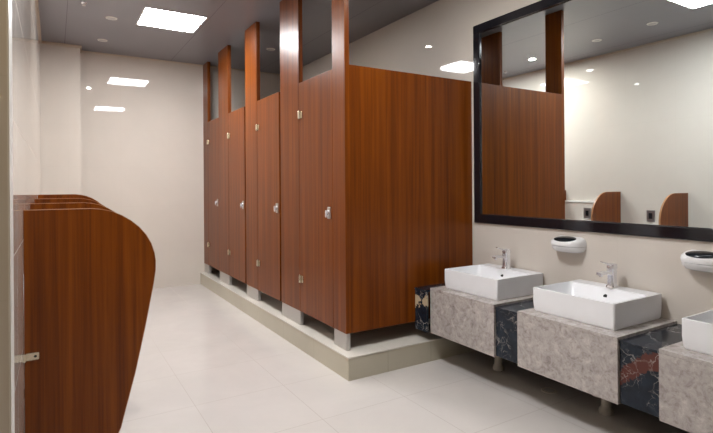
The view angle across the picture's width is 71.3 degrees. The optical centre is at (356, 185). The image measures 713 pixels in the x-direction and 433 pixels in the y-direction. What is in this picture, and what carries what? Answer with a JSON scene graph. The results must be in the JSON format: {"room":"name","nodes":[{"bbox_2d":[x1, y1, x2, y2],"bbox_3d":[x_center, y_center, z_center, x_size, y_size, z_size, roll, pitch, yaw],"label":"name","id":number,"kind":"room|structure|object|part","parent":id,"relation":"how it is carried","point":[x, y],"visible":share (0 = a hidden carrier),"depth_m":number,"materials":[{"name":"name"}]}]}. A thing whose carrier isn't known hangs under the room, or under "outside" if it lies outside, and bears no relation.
{"room":"public restroom","nodes":[
{"label":"public restroom","id":0,"kind":"room"},
{"bbox_2d":[0,0,8,432],"bbox_3d":[-2.304,-0.159,0.237,3.512,3.049,0.100,0,0,-31],"label":"wall","id":1,"kind":"structure","parent":0,"point":[4,323],"depth_m":1.10,"materials":[{"name":"beige tile"}]},
{"bbox_2d":[6,0,14,432],"bbox_3d":[-0.803,-0.169,1.151,0.004,3.049,0.104,0,0,-31],"label":"trim","id":2,"kind":"structure","parent":1,"relation":"attached to","point":[8,2],"depth_m":1.12,"materials":[{"name":"white paint"}]},
{"bbox_2d":[12,0,40,432],"bbox_3d":[-2.380,-0.159,3.518,0.150,3.049,5.584,0,0,-31],"label":"wall","id":3,"kind":"structure","parent":0,"point":[26,81],"depth_m":2.33,"materials":[{"name":"beige tile"}]},
{"bbox_2d":[36,0,41,42],"bbox_3d":[-2.260,-1.671,3.463,0.014,0.025,5.314,0,0,-31],"label":"trim","id":4,"kind":"structure","parent":3,"relation":"attached to","point":[36,0],"depth_m":4.97,"materials":[{"name":"beige paint"}]},
{"bbox_2d":[41,41,81,47],"bbox_3d":[-3.472,-1.661,5.845,0.420,0.030,0.016,0,0,-31],"label":"trim","id":5,"kind":"structure","parent":3,"relation":"attached to","point":[43,42],"depth_m":5.84,"materials":[{"name":"beige paint"}]},
{"bbox_2d":[37,194,100,203],"bbox_3d":[-2.574,0.675,4.565,0.598,1.195,0.039,0,0,-31],"label":"divider","id":6,"kind":"object","parent":3,"relation":"attached to","point":[49,196],"visible":0.12,"depth_m":4.51,"materials":[{"name":"brown wood"}]},
{"bbox_2d":[34,198,104,206],"bbox_3d":[-2.163,0.695,3.890,0.598,1.195,0.039,0,0,-31],"label":"divider","id":7,"kind":"object","parent":3,"relation":"attached to","point":[53,200],"visible":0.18,"depth_m":3.84,"materials":[{"name":"brown wood"}]},
{"bbox_2d":[30,202,115,212],"bbox_3d":[-1.752,0.706,3.215,0.598,1.195,0.039,0,0,-31],"label":"divider","id":8,"kind":"object","parent":3,"relation":"attached to","point":[33,206],"visible":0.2,"depth_m":3.16,"materials":[{"name":"brown wood"}]},
{"bbox_2d":[23,208,155,432],"bbox_3d":[-1.341,0.713,2.540,0.598,1.195,0.039,0,0,-31],"label":"divider","id":9,"kind":"object","parent":3,"relation":"attached to","point":[89,273],"visible":0.99,"depth_m":2.52,"materials":[{"name":"brown wood"}]},
{"bbox_2d":[40,43,80,194],"bbox_3d":[-3.534,-0.151,5.947,0.404,3.049,0.234,0,0,-31],"label":"wall pier","id":10,"kind":"object","parent":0,"point":[59,65],"visible":0.5,"depth_m":5.84,"materials":[{"name":"beige tile"}]},
{"bbox_2d":[80,52,279,288],"bbox_3d":[-2.519,-0.158,6.760,3.327,3.049,0.100,0,0,-31],"label":"wall","id":11,"kind":"structure","parent":0,"point":[142,152],"depth_m":6.61,"materials":[{"name":"beige tile"}]},
{"bbox_2d":[81,50,279,74],"bbox_3d":[-2.247,-1.674,6.865,2.735,0.020,0.014,0,0,-31],"label":"trim","id":12,"kind":"structure","parent":11,"relation":"attached to","point":[81,50],"depth_m":6.61,"materials":[{"name":"beige paint"}]},
{"bbox_2d":[38,0,437,73],"bbox_3d":[-1.002,-1.732,1.173,6.727,0.080,11.234,0,0,-31],"label":"ceiling","id":13,"kind":"structure","parent":0,"point":[61,21],"depth_m":5.25,"materials":[{"name":"white paint"}]},
{"bbox_2d":[105,16,116,19],"bbox_3d":[-2.459,-1.678,4.984,0.110,0.008,0.110,0,0,-31],"label":"recessed light","id":14,"kind":"object","parent":13,"relation":"in","point":[106,17],"visible":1,"depth_m":4.98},
{"bbox_2d":[136,7,207,32],"bbox_3d":[-1.892,-1.683,5.072,0.584,0.006,0.584,0,0,-31],"label":"recessed light","id":15,"kind":"object","parent":13,"relation":"in","point":[152,17],"visible":1,"depth_m":5.05,"materials":[{"name":"white plastic"}]},
{"bbox_2d":[119,284,689,432],"bbox_3d":[-0.982,1.397,1.173,6.727,0.080,11.234,0,0,-31],"label":"floor","id":16,"kind":"structure","parent":0,"point":[205,365],"depth_m":3.23,"materials":[{"name":"tile"}]},
{"bbox_2d":[200,273,474,380],"bbox_3d":[-0.558,1.278,5.505,1.298,0.151,4.073,0,0,-31],"label":"plinth","id":17,"kind":"object","parent":16,"relation":"on","point":[382,362],"visible":0.43,"depth_m":3.82,"materials":[{"name":"tile"}]},
{"bbox_2d":[430,286,532,370],"bbox_3d":[0.978,1.059,3.660,0.585,0.569,0.640,0,0,-31],"label":"block","id":18,"kind":"object","parent":16,"relation":"on","point":[466,319],"visible":0.54,"depth_m":3.47,"materials":[{"name":"beige stone"}]},
{"bbox_3d":[0.736,0.957,3.514,0.020,0.321,0.640,0,0,-31],"label":"panel","id":19,"kind":"part","parent":18,"relation":"part of","materials":[{"name":"beige stone"}]},
{"bbox_2d":[445,263,542,300],"bbox_3d":[1.006,0.702,3.677,0.474,0.145,0.530,0,0,-31],"label":"washbasin","id":20,"kind":"object","parent":18,"relation":"on","point":[490,281],"visible":0.97,"depth_m":3.53,"materials":[{"name":"white ceramic"}]},
{"bbox_2d":[492,247,510,268],"bbox_3d":[1.094,0.545,3.747,0.162,0.167,0.056,0,0,-31],"label":"faucet","id":21,"kind":"object","parent":20,"relation":"on","point":[505,255],"visible":1,"depth_m":3.75,"materials":[{"name":"silver metal"}]},
{"bbox_3d":[1.073,0.537,3.735,0.115,0.028,0.036,0,0,-31],"label":"spout","id":22,"kind":"part","parent":21,"relation":"part of","materials":[{"name":"silver metal"}]},
{"bbox_3d":[1.105,0.490,3.754,0.132,0.058,0.047,0,0,-31],"label":"lever","id":23,"kind":"part","parent":21,"relation":"part of","materials":[{"name":"silver metal"}]},
{"bbox_2d":[502,254,510,268],"bbox_3d":[1.137,0.575,3.773,0.060,0.106,0.056,0,0,-31],"label":"tap","id":24,"kind":"object","parent":21,"relation":"on","point":[506,257],"depth_m":3.75,"materials":[{"name":"silver metal"}]},
{"bbox_2d":[541,387,556,393],"bbox_3d":[1.258,1.338,3.247,0.100,0.006,0.100,0,0,-31],"label":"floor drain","id":25,"kind":"object","parent":16,"relation":"on","point":[548,390],"visible":1,"depth_m":3.24,"materials":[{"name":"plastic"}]},
{"bbox_2d":[517,308,676,415],"bbox_3d":[1.411,1.056,2.950,0.585,0.569,0.640,0,0,-31],"label":"vanity cabinet","id":26,"kind":"object","parent":16,"relation":"on","point":[584,357],"visible":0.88,"depth_m":2.76,"materials":[{"name":"stone"}]},
{"bbox_3d":[1.169,0.954,2.803,0.020,0.321,0.640,0,0,-31],"label":"panel","id":27,"kind":"part","parent":26,"relation":"part of","materials":[{"name":"beige stone"}]},
{"bbox_2d":[533,279,661,329],"bbox_3d":[1.431,0.699,2.979,0.474,0.145,0.530,0,0,-31],"label":"washbasin","id":28,"kind":"object","parent":26,"relation":"on","point":[584,301],"visible":1,"depth_m":2.86,"materials":[{"name":"white ceramic"}]},
{"bbox_2d":[596,261,617,287],"bbox_3d":[1.529,0.542,3.032,0.162,0.167,0.056,0,0,-31],"label":"faucet","id":29,"kind":"object","parent":28,"relation":"on","point":[611,272],"visible":1,"depth_m":3.04,"materials":[{"name":"silver metal"}]},
{"bbox_3d":[1.509,0.534,3.020,0.115,0.028,0.036,0,0,-31],"label":"spout","id":30,"kind":"part","parent":29,"relation":"part of","materials":[{"name":"silver metal"}]},
{"bbox_3d":[1.540,0.487,3.039,0.132,0.058,0.047,0,0,-31],"label":"lever","id":31,"kind":"part","parent":29,"relation":"part of","materials":[{"name":"silver metal"}]},
{"bbox_2d":[606,270,617,287],"bbox_3d":[1.573,0.572,3.058,0.060,0.106,0.056,0,0,-31],"label":"tap","id":32,"kind":"object","parent":29,"relation":"on","point":[612,278],"depth_m":3.04,"materials":[{"name":"silver metal"}]},
{"bbox_2d":[659,341,712,432],"bbox_3d":[1.848,1.053,2.230,0.585,0.569,0.640,0,0,-31],"label":"vanity cabinet","id":33,"kind":"object","parent":16,"relation":"on","point":[685,375],"visible":0.94,"depth_m":2.25,"materials":[{"name":"stone"}]},
{"bbox_2d":[682,309,712,355],"bbox_3d":[1.875,0.696,2.248,0.474,0.145,0.530,0,0,-31],"label":"washbasin","id":34,"kind":"object","parent":33,"relation":"on","point":[697,329],"visible":1,"depth_m":2.30,"materials":[{"name":"white ceramic"}]},
{"bbox_3d":[-0.558,1.202,5.508,1.294,0.002,4.069,0,0,-31],"label":"trim","id":35,"kind":"structure","parent":16,"relation":"on","visible":0},
{"bbox_2d":[203,62,210,273],"bbox_3d":[-2.057,-0.241,6.845,0.040,2.884,0.232,0,0,-31],"label":"post","id":36,"kind":"object","parent":35,"relation":"on","point":[206,67],"visible":0.8,"depth_m":6.82,"materials":[{"name":"brown wood"}]},
{"bbox_2d":[207,118,219,270],"bbox_3d":[-1.882,0.107,6.518,0.062,1.941,0.518,0,0,-31],"label":"door","id":37,"kind":"structure","parent":36,"relation":"attached to","point":[213,126],"depth_m":6.50,"materials":[{"name":"brown wood"}]},
{"bbox_2d":[218,45,231,285],"bbox_3d":[-1.623,-0.244,6.132,0.040,2.884,0.405,0,0,-31],"label":"post","id":38,"kind":"object","parent":35,"relation":"on","point":[224,56],"visible":0.91,"depth_m":6.10,"materials":[{"name":"brown wood"}]},
{"bbox_2d":[227,107,245,283],"bbox_3d":[-1.382,0.104,5.697,0.062,1.941,0.597,0,0,-31],"label":"door","id":39,"kind":"structure","parent":38,"relation":"attached to","point":[236,138],"depth_m":5.66,"materials":[{"name":"brown wood"}]},
{"bbox_2d":[245,21,260,301],"bbox_3d":[-1.099,-0.248,5.271,0.040,2.884,0.355,0,0,-31],"label":"post","id":40,"kind":"object","parent":35,"relation":"on","point":[252,34],"visible":0.89,"depth_m":5.24,"materials":[{"name":"brown wood"}]},
{"bbox_2d":[255,92,281,300],"bbox_3d":[-0.872,0.100,4.858,0.062,1.941,0.594,0,0,-31],"label":"door","id":41,"kind":"structure","parent":40,"relation":"attached to","point":[267,127],"depth_m":4.82,"materials":[{"name":"brown wood"}]},
{"bbox_2d":[280,0,303,324],"bbox_3d":[-0.577,-0.251,4.414,0.040,2.884,0.404,0,0,-31],"label":"post","id":42,"kind":"object","parent":35,"relation":"on","point":[291,46],"visible":0.84,"depth_m":4.38,"materials":[{"name":"brown wood"}]},
{"bbox_2d":[298,69,333,327],"bbox_3d":[-0.337,0.097,3.980,0.062,1.941,0.597,0,0,-31],"label":"door","id":43,"kind":"structure","parent":42,"relation":"attached to","point":[315,93],"depth_m":3.95,"materials":[{"name":"brown wood"}]},
{"bbox_2d":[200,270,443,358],"bbox_3d":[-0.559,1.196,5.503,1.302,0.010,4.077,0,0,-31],"label":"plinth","id":44,"kind":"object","parent":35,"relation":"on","point":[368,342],"visible":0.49,"depth_m":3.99,"materials":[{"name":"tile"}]},
{"bbox_2d":[332,0,350,350],"bbox_3d":[-0.114,-0.254,3.653,0.040,2.884,0.186,0,0,-31],"label":"post","id":45,"kind":"object","parent":35,"relation":"on","point":[340,8],"visible":1,"depth_m":3.61,"materials":[{"name":"brown wood"}]},
{"bbox_2d":[303,0,712,324],"bbox_3d":[1.839,-0.186,2.896,0.100,3.049,11.234,0,0,-31],"label":"wall","id":46,"kind":"structure","parent":0,"point":[436,40],"depth_m":3.81,"materials":[{"name":"beige tile"}]},
{"bbox_2d":[349,64,472,332],"bbox_3d":[0.457,0.091,3.914,1.203,1.941,0.040,0,0,-31],"label":"end panel","id":47,"kind":"object","parent":46,"relation":"attached to","point":[411,133],"visible":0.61,"depth_m":3.83,"materials":[{"name":"brown wood"}]},
{"bbox_2d":[415,283,444,331],"bbox_3d":[0.757,0.952,3.984,0.625,0.320,0.139,0,0,-31],"label":"cabinet filler","id":48,"kind":"object","parent":46,"relation":"attached to","point":[421,293],"visible":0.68,"depth_m":3.82,"materials":[{"name":"black stone"}]},
{"bbox_3d":[0.502,0.961,3.828,0.020,0.305,0.139,0,0,-31],"label":"panel","id":49,"kind":"part","parent":48,"relation":"part of","materials":[{"name":"black stone"}]},
{"bbox_2d":[495,300,533,363],"bbox_3d":[1.200,0.949,3.309,0.571,0.320,0.190,0,0,-31],"label":"cabinet filler","id":50,"kind":"object","parent":46,"relation":"attached to","point":[506,315],"visible":0.6,"depth_m":3.18,"materials":[{"name":"black stone"}]},
{"bbox_3d":[0.968,0.957,3.167,0.020,0.305,0.190,0,0,-31],"label":"panel","id":51,"kind":"part","parent":50,"relation":"part of","materials":[{"name":"black stone"}]},
{"bbox_2d":[551,235,586,252],"bbox_3d":[1.421,0.399,3.378,0.117,0.107,0.237,0,0,-31],"label":"soap dispenser","id":52,"kind":"object","parent":46,"relation":"attached to","point":[568,244],"visible":1,"depth_m":3.32,"materials":[{"name":"white plastic"}]},
{"bbox_2d":[552,245,585,252],"bbox_3d":[1.423,0.432,3.379,0.112,0.042,0.228,0,0,-31],"label":"tray","id":53,"kind":"object","parent":52,"relation":"on","point":[561,248],"depth_m":3.31,"materials":[{"name":"white plastic"}]},
{"bbox_2d":[473,0,712,241],"bbox_3d":[1.716,-0.519,2.978,0.019,1.647,2.800,0,0,-31],"label":"wall mirror","id":54,"kind":"object","parent":46,"relation":"attached to","point":[596,116],"visible":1,"depth_m":3.23,"materials":[{"name":"clear glass"}]},
{"bbox_2d":[619,324,682,416],"bbox_3d":[1.635,0.946,2.594,0.571,0.320,0.200,0,0,-31],"label":"cabinet filler","id":55,"kind":"object","parent":46,"relation":"attached to","point":[639,354],"visible":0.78,"depth_m":2.47,"materials":[{"name":"black stone"}]},
{"bbox_3d":[1.403,0.955,2.453,0.020,0.305,0.200,0,0,-31],"label":"panel","id":56,"kind":"part","parent":55,"relation":"part of","materials":[{"name":"black stone"}]},
{"bbox_2d":[680,250,712,272],"bbox_3d":[1.856,0.406,2.663,0.117,0.107,0.237,0,0,-31],"label":"soap dispenser","id":57,"kind":"object","parent":46,"relation":"attached to","point":[696,260],"visible":1,"depth_m":2.65,"materials":[{"name":"white plastic"}]},
{"bbox_2d":[681,261,712,272],"bbox_3d":[1.858,0.439,2.665,0.112,0.042,0.228,0,0,-31],"label":"tray","id":58,"kind":"object","parent":57,"relation":"on","point":[702,266],"depth_m":2.64,"materials":[{"name":"white plastic"}]}
]}

